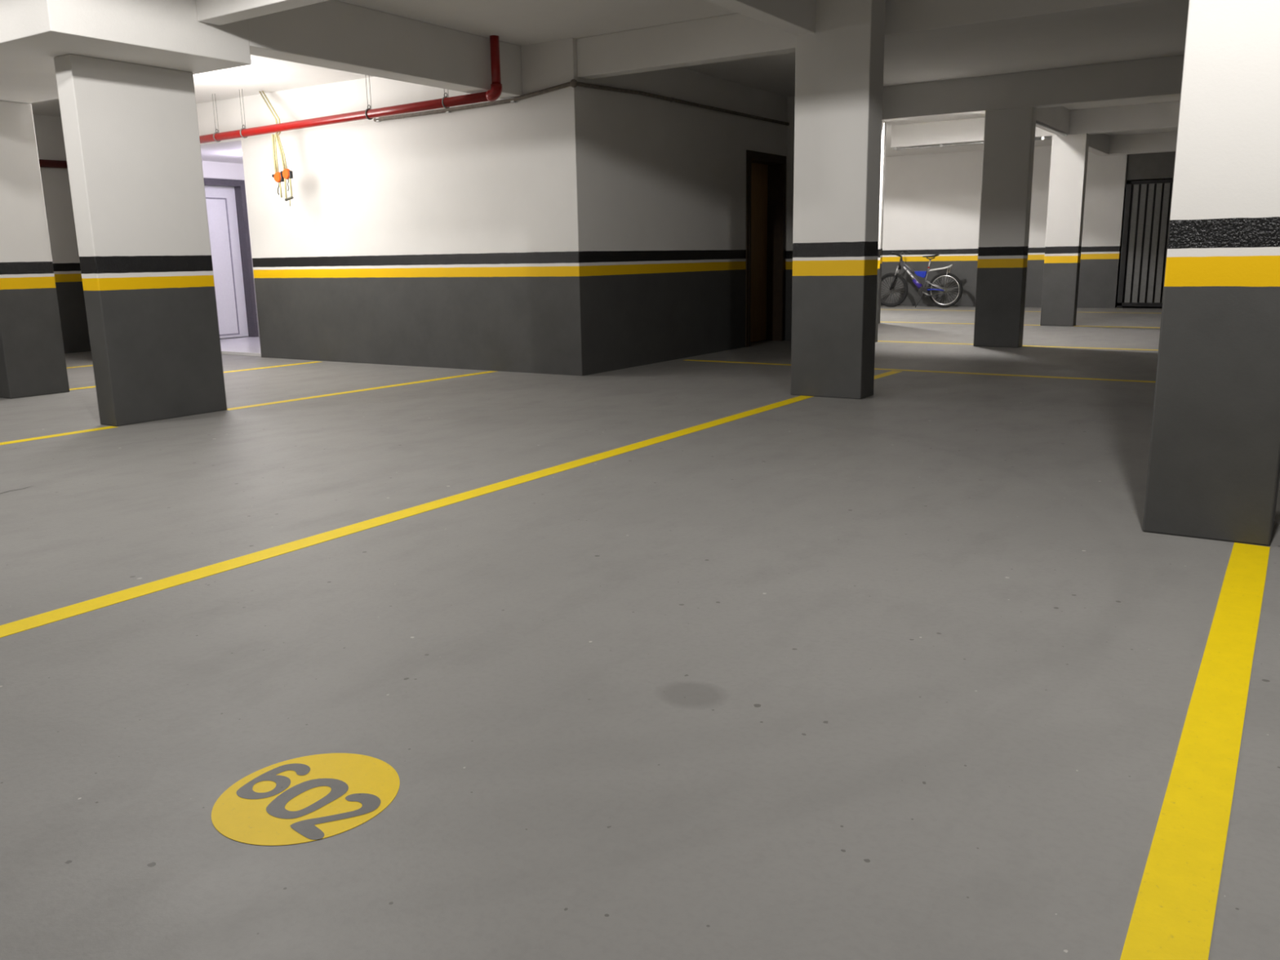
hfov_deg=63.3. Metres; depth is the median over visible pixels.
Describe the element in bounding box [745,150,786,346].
door
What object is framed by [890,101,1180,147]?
beam
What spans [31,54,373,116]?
ceiling
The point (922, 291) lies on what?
mountain bike
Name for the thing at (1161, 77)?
beam
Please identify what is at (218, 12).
beam
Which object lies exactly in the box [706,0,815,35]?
ceiling beam
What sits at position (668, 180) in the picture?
wall
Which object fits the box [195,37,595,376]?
wall
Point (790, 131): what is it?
pier
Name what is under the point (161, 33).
ceiling beam
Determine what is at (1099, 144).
beam
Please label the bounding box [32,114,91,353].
wall
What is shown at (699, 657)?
floor
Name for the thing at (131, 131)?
concrete column
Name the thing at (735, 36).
beam
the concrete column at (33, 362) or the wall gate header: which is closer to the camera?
the concrete column at (33, 362)
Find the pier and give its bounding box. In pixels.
[784,120,884,342]
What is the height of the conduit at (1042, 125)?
0.036 m
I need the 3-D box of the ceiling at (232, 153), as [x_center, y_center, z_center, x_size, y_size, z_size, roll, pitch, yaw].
[-4.843,-4.133,12.996,2.980,0.135,2.010,7,14,32]
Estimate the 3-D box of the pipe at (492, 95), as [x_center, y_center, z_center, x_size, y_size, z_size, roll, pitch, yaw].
[-3.382,-3.722,10.220,5.382,0.558,0.106,7,15,34]
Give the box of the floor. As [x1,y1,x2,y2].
[0,305,1279,959]
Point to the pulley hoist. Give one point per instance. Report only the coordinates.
(279, 177)
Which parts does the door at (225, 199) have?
panel moulding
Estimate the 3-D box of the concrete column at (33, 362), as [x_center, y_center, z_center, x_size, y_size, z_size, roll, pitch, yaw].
[-5.781,-1.938,8.892,1.820,2.334,0.490,7,14,32]
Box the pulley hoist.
[258,90,293,206]
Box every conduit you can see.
[373,79,789,125]
[893,136,1051,150]
[1035,120,1067,136]
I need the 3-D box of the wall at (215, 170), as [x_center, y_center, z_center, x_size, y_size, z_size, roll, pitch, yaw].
[-5.846,-3.042,13.816,0.300,2.340,1.860,7,14,32]
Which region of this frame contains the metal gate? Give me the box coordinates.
[1116,178,1173,308]
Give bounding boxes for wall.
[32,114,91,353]
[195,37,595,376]
[201,160,259,336]
[586,67,886,373]
[880,145,1127,308]
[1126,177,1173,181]
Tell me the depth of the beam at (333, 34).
7.81 m
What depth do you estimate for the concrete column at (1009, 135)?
11.24 m
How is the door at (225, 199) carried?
in the wall at (215, 170)
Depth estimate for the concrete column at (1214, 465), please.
3.63 m
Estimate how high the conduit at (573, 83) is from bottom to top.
0.210 m
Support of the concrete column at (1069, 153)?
on the floor
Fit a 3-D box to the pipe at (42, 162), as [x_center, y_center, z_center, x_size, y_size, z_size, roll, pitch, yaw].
[-8.771,-3.125,9.698,0.092,0.184,7.551,7,14,32]
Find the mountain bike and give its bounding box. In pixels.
[880,252,962,307]
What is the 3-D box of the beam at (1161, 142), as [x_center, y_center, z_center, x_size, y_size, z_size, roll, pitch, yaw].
[15.431,-4.677,12.527,18.360,0.295,0.200,7,14,32]
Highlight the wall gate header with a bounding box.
[1125,151,1175,180]
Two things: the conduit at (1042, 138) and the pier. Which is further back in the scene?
the conduit at (1042, 138)
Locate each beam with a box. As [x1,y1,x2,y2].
[195,0,328,25]
[247,0,522,98]
[576,0,1183,79]
[786,54,1184,128]
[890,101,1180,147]
[1035,106,1070,134]
[1088,133,1110,155]
[1098,131,1177,155]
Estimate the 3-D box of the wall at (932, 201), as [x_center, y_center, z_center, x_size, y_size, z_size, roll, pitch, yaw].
[5.702,-4.835,20.146,6.740,2.870,0.200,7,14,32]
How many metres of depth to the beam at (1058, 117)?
13.27 m
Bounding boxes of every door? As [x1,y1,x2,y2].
[204,177,258,338]
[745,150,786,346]
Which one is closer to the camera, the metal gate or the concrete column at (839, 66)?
the concrete column at (839, 66)
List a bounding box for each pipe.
[39,159,67,168]
[199,35,502,143]
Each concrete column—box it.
[0,100,69,399]
[53,53,226,426]
[791,0,885,399]
[973,106,1036,347]
[1040,133,1088,326]
[1142,0,1279,546]
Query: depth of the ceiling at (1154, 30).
9.00 m
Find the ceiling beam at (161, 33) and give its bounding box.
[0,0,251,103]
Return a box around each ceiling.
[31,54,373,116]
[200,143,243,164]
[335,0,1189,156]

